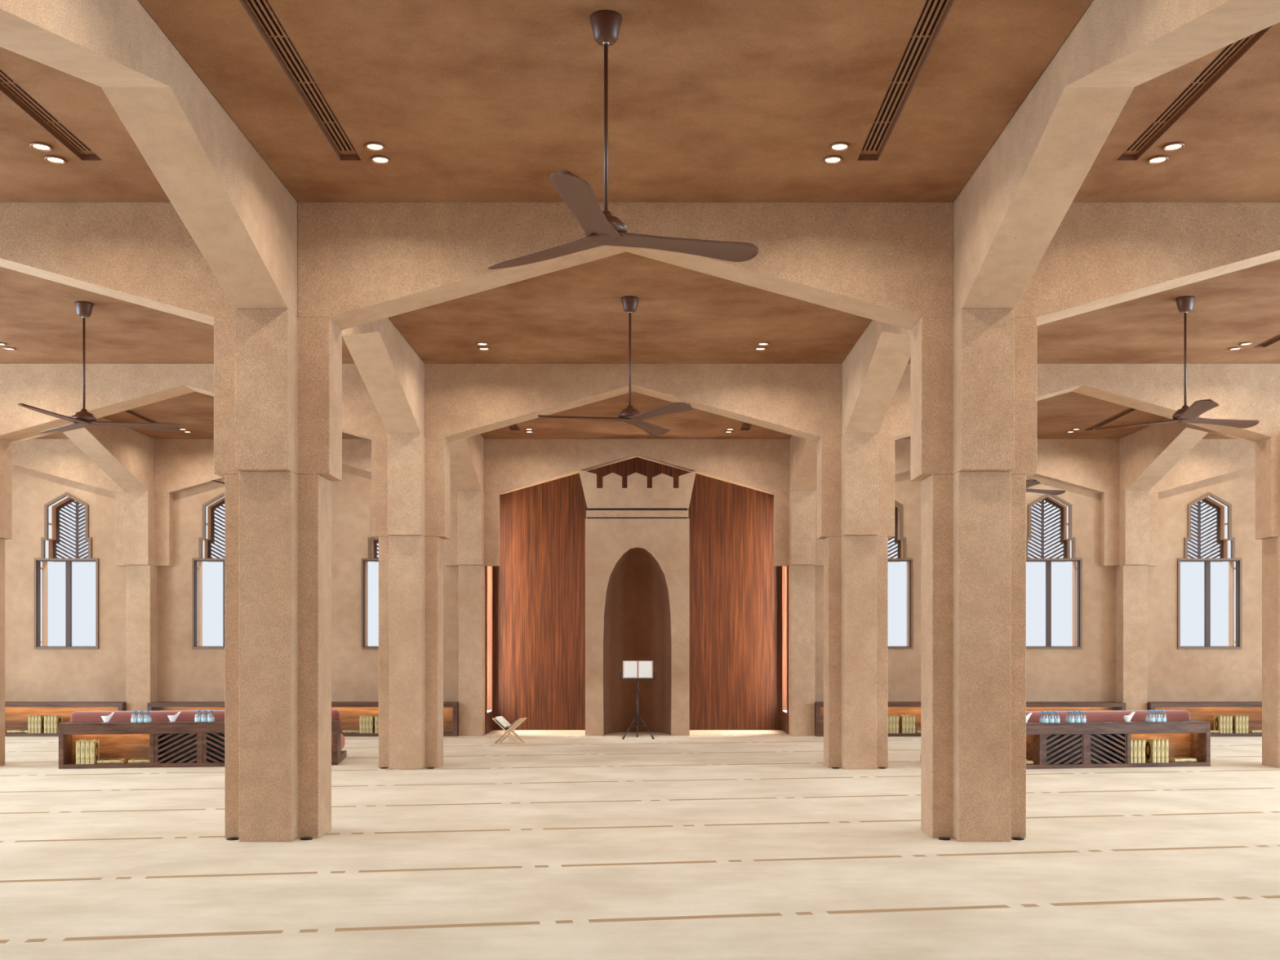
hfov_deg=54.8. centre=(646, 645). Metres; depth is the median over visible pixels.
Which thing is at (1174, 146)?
recessed light
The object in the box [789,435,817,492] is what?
beam
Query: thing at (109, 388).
beam
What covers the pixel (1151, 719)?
water bottle
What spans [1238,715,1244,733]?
hardcover book
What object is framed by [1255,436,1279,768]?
stone column
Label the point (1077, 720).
water bottle
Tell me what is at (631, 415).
ceiling fan
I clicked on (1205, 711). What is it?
wall shelf
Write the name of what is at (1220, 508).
window
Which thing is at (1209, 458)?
beam
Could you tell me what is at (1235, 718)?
hardcover book
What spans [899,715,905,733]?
hardcover book
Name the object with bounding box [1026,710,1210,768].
bench
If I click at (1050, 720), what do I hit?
water bottle
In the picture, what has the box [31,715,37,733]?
hardcover book
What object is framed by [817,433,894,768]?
stone column
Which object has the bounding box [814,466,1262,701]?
wall
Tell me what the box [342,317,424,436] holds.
beam
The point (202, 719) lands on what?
water bottle
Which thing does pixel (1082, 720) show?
water bottle
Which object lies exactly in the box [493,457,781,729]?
wall
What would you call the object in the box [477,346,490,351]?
recessed light
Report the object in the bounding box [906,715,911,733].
hardcover book
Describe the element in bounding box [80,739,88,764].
hardcover book
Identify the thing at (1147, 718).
water bottle
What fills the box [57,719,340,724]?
countertop
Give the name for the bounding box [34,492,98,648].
window
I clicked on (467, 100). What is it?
ceiling
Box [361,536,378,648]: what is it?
window
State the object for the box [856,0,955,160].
ceiling vent
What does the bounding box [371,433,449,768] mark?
stone column
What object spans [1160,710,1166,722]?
water bottle
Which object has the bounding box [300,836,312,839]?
floor fitting
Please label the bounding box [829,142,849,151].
recessed light
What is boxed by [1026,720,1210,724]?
countertop
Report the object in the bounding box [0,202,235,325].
beam
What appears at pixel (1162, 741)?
hardcover book
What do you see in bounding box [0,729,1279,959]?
floor
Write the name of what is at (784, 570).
wall
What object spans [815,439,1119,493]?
beam
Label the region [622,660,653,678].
open book
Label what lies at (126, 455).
beam
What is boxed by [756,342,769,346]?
recessed light
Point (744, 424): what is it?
grille
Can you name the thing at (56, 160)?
recessed light
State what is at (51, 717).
hardcover book
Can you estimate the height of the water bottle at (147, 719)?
0.141 m
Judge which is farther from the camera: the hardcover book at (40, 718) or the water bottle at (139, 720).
the hardcover book at (40, 718)
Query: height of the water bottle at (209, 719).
0.141 m
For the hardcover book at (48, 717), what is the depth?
20.37 m
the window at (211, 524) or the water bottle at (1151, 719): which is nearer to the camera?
the water bottle at (1151, 719)
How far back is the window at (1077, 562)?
20.84 m
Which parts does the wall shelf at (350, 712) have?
panel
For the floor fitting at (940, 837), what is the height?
0.013 m
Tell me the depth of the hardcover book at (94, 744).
15.08 m
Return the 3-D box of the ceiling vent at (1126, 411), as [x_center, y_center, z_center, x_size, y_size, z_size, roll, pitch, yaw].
[7.067,-3.474,18.045,0.155,0.068,3.440,0,0,0]
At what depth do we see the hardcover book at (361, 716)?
20.37 m
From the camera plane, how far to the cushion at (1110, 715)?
15.52 m
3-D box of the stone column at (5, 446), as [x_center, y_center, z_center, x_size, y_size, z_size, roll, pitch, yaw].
[-8.415,-1.014,15.295,0.900,5.028,0.900,0,0,0]
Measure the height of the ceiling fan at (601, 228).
1.221 m
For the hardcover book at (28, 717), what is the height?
0.285 m
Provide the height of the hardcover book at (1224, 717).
0.285 m
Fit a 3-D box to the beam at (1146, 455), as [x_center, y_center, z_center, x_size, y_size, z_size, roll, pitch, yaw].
[8.085,-3.039,18.045,0.400,0.978,5.100,0,0,0]
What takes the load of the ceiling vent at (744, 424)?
in the ceiling
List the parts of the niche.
crown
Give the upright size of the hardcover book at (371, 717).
0.285 m
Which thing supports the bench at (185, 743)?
on the floor
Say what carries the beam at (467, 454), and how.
attached to the ceiling
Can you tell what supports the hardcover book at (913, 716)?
in the wall shelf at (895, 708)
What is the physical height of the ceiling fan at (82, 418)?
1.221 m
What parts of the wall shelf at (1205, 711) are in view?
panel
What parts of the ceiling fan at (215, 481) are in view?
blade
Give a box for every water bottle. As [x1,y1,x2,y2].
[130,711,137,722]
[137,711,143,722]
[143,711,150,722]
[194,710,200,722]
[200,710,207,722]
[207,710,213,722]
[208,710,214,721]
[1039,711,1045,723]
[1042,711,1048,723]
[1048,711,1053,723]
[1053,711,1059,723]
[1065,711,1071,722]
[1068,711,1075,723]
[1074,711,1079,723]
[1080,711,1085,723]
[1146,710,1151,721]
[1149,711,1155,722]
[1155,710,1160,722]
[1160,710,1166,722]
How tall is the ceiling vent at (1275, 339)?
0.068 m
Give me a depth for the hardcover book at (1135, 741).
15.21 m
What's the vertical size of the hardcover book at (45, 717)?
0.285 m
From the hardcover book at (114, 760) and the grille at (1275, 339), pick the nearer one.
the grille at (1275, 339)
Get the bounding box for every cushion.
[70,709,340,721]
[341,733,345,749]
[1026,710,1190,721]
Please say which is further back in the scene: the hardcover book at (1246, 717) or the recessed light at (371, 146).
the hardcover book at (1246, 717)
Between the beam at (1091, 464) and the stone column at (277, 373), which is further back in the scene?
the beam at (1091, 464)
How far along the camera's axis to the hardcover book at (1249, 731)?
20.39 m
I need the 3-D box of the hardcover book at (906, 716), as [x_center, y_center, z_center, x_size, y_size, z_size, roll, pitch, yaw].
[4.296,1.307,20.474,0.054,0.285,0.211,0,0,0]
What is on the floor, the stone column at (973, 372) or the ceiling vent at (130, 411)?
the stone column at (973, 372)
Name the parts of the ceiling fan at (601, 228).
blade, blade, blade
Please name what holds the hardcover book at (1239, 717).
in the wall shelf at (1205, 711)
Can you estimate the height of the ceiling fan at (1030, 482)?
1.221 m
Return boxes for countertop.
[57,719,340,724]
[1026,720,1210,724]
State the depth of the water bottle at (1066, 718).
15.18 m
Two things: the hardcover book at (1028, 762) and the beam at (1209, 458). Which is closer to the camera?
the hardcover book at (1028, 762)
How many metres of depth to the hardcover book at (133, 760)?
15.18 m
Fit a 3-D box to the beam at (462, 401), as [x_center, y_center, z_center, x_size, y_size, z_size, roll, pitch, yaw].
[-0.165,-3.039,15.295,5.100,0.978,0.400,0,0,0]
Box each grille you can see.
[741,422,751,427]
[1261,333,1279,343]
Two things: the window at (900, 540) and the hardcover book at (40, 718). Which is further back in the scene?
the window at (900, 540)
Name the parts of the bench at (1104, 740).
panel, door, door, panel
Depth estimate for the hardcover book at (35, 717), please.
20.37 m
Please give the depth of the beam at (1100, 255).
9.60 m
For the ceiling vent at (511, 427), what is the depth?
19.72 m
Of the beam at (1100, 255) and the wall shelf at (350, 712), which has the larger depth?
the wall shelf at (350, 712)
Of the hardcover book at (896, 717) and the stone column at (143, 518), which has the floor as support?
the stone column at (143, 518)
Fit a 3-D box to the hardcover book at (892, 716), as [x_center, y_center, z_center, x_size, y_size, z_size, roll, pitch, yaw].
[4.076,1.307,20.474,0.054,0.285,0.211,0,0,0]
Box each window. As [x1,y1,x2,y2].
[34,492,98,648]
[191,492,224,648]
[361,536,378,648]
[888,500,912,648]
[1026,493,1082,648]
[1177,492,1241,648]
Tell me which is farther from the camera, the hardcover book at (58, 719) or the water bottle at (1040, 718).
the hardcover book at (58, 719)
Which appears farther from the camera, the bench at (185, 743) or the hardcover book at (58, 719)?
the hardcover book at (58, 719)
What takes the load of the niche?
on the floor
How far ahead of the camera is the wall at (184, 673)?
20.75 m
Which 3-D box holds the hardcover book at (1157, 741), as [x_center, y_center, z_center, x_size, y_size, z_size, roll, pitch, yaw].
[6.311,1.307,15.353,0.054,0.285,0.211,0,0,-8]
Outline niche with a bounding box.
[578,470,696,735]
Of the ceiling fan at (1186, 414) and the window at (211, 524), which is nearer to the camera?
the ceiling fan at (1186, 414)
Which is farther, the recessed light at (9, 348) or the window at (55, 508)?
the window at (55, 508)
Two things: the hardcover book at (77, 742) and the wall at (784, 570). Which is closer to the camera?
the hardcover book at (77, 742)
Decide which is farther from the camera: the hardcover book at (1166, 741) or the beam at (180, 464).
the beam at (180, 464)
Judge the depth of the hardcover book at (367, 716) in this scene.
20.37 m
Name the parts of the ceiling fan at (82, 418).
blade, blade, blade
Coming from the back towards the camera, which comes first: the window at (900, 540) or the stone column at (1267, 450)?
the window at (900, 540)
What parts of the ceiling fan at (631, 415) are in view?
blade, blade, blade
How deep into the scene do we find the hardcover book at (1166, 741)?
15.27 m
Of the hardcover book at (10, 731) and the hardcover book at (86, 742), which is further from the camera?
the hardcover book at (10, 731)
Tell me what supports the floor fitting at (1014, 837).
on the floor
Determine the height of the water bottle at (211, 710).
0.141 m
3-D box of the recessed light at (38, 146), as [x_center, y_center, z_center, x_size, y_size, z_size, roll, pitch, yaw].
[-4.171,-3.432,8.505,0.144,0.015,0.144,0,0,0]
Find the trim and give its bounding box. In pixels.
[487,710,786,713]
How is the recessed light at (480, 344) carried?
in the ceiling
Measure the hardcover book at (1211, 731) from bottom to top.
0.044 m
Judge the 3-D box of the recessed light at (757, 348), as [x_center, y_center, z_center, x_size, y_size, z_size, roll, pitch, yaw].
[1.317,-3.432,14.295,0.144,0.015,0.144,0,0,0]
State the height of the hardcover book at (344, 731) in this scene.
0.044 m
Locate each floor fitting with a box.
[226,836,239,839]
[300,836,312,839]
[937,836,950,839]
[1011,836,1024,839]
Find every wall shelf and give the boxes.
[4,701,126,736]
[146,701,458,736]
[814,701,1125,736]
[1146,701,1262,736]
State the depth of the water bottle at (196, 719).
15.26 m
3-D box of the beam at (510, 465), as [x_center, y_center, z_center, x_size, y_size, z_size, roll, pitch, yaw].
[-0.165,-3.039,20.745,5.100,0.978,0.300,0,0,0]
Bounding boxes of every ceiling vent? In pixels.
[0,68,102,160]
[124,409,159,422]
[239,0,361,160]
[508,423,519,430]
[740,422,751,430]
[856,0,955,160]
[1084,407,1136,430]
[1115,24,1274,160]
[1252,333,1279,347]
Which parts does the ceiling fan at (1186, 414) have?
blade, blade, blade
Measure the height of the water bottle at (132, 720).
0.141 m
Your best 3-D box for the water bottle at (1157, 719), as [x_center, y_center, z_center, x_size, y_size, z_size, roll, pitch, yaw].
[6.327,0.879,15.285,0.072,0.141,0.072,0,0,-8]
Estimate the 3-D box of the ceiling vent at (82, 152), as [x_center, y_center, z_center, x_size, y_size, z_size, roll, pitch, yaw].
[-3.933,-3.474,7.045,0.155,0.068,3.440,0,0,0]
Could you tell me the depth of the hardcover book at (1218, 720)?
20.42 m
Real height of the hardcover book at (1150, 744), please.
0.285 m
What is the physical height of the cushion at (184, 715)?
0.335 m
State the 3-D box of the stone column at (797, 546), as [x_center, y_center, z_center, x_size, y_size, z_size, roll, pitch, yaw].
[2.585,-1.014,20.547,0.900,5.028,0.404,0,0,0]
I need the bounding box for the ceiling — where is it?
[0,0,1279,439]
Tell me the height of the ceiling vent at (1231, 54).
0.068 m
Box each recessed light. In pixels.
[0,342,6,346]
[2,346,16,351]
[29,142,53,151]
[44,155,66,164]
[364,142,385,151]
[369,155,391,164]
[475,342,488,346]
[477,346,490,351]
[754,346,766,351]
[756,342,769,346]
[822,155,843,164]
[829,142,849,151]
[1146,155,1168,164]
[1162,142,1184,151]
[1228,346,1242,351]
[1239,342,1253,346]
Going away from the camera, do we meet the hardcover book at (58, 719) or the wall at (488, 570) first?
the hardcover book at (58, 719)
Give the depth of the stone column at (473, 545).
20.43 m
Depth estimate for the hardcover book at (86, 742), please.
15.06 m
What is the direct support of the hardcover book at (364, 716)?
in the wall shelf at (350, 712)
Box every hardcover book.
[6,729,25,733]
[27,715,34,733]
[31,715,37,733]
[34,715,40,733]
[37,715,46,733]
[44,715,50,733]
[47,715,53,733]
[50,715,57,733]
[53,715,62,733]
[75,739,84,764]
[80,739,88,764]
[84,739,93,764]
[89,739,98,764]
[97,758,126,763]
[128,758,149,763]
[342,729,359,733]
[360,715,363,733]
[363,715,366,733]
[366,715,371,733]
[369,715,375,733]
[374,715,377,733]
[888,715,891,733]
[891,715,894,733]
[893,715,898,733]
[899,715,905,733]
[903,715,908,733]
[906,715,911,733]
[910,715,915,733]
[1026,759,1033,764]
[1131,738,1137,763]
[1131,739,1133,763]
[1132,738,1141,763]
[1137,738,1145,763]
[1143,738,1155,762]
[1151,737,1159,762]
[1151,737,1164,762]
[1155,737,1168,762]
[1168,756,1196,762]
[1210,729,1218,733]
[1213,715,1222,733]
[1219,715,1226,733]
[1222,715,1229,733]
[1226,715,1232,733]
[1229,715,1238,733]
[1235,715,1241,733]
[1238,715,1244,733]
[1241,715,1248,733]
[1248,729,1262,733]
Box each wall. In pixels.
[4,463,458,701]
[484,566,493,733]
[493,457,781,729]
[781,566,788,733]
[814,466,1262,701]
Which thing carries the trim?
attached to the wall at (488, 570)
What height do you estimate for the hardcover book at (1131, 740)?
0.285 m
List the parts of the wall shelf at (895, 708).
panel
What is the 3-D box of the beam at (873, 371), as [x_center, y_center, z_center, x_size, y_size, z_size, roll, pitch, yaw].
[2.585,-3.039,12.545,0.400,0.978,5.100,0,0,0]
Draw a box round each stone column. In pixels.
[0,438,11,765]
[115,490,172,711]
[213,308,342,841]
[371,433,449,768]
[444,490,499,736]
[773,490,823,736]
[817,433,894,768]
[910,308,1036,841]
[1101,490,1158,710]
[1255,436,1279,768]
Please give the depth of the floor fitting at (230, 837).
9.52 m
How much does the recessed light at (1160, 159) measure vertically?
0.015 m
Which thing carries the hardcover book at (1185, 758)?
on the bench at (1104, 740)
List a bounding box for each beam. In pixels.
[0,0,297,316]
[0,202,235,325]
[0,364,387,442]
[11,417,154,492]
[11,439,124,492]
[154,439,457,493]
[297,201,953,330]
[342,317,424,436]
[424,363,841,442]
[449,434,484,492]
[484,439,789,494]
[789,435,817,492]
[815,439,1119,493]
[841,320,910,436]
[878,364,1279,442]
[953,0,1279,316]
[1014,202,1279,325]
[1119,417,1255,492]
[1149,439,1255,492]
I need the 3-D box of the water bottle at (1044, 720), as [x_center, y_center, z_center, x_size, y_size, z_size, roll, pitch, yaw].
[4.868,0.879,15.072,0.072,0.141,0.072,0,0,-8]
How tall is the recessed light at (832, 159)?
0.015 m
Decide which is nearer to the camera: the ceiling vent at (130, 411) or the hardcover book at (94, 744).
the hardcover book at (94, 744)
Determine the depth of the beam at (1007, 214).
7.46 m
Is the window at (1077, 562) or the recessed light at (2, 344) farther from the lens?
the window at (1077, 562)
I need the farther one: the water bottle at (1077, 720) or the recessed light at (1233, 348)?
the water bottle at (1077, 720)
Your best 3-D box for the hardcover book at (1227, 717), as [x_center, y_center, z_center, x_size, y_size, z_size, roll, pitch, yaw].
[9.589,1.307,20.474,0.054,0.285,0.211,0,0,0]
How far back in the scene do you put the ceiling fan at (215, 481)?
16.93 m
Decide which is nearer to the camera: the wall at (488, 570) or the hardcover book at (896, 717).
the hardcover book at (896, 717)
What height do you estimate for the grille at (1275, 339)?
0.008 m
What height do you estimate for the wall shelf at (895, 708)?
0.555 m
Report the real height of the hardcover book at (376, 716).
0.285 m
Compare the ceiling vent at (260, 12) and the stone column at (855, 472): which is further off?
the stone column at (855, 472)
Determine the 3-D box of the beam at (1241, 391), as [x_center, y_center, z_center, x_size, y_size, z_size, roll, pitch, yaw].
[5.335,-3.039,15.295,5.100,0.978,0.400,0,0,0]
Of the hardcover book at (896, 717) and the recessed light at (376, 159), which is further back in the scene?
the hardcover book at (896, 717)
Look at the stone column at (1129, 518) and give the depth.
20.43 m
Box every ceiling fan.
[17,301,180,433]
[210,480,224,495]
[487,9,758,269]
[537,296,692,435]
[1026,479,1066,495]
[1093,296,1259,430]
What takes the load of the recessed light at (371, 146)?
in the ceiling
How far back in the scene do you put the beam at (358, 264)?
9.60 m
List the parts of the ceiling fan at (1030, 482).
blade, blade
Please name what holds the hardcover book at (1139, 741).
on the bench at (1104, 740)
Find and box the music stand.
[618,662,656,739]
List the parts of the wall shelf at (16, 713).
panel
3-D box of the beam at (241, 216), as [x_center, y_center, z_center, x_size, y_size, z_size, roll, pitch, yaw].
[-2.915,-3.039,7.045,0.400,0.978,5.100,0,0,0]
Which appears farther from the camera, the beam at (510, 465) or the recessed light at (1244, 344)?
the beam at (510, 465)
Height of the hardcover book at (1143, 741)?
0.285 m
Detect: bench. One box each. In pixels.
[57,709,346,768]
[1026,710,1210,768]
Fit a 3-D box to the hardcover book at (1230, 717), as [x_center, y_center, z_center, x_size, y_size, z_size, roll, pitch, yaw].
[9.644,1.307,20.474,0.054,0.285,0.211,0,0,0]
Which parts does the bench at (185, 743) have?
panel, door, door, panel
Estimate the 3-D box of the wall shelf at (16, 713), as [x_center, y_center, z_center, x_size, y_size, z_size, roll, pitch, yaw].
[-11.110,1.222,20.524,4.981,0.555,0.448,0,0,0]
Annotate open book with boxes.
[495,715,518,728]
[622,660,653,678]
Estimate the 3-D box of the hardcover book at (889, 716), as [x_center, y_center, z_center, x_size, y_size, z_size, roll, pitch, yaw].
[4.021,1.307,20.474,0.054,0.285,0.211,0,0,0]
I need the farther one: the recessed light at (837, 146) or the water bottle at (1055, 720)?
the water bottle at (1055, 720)

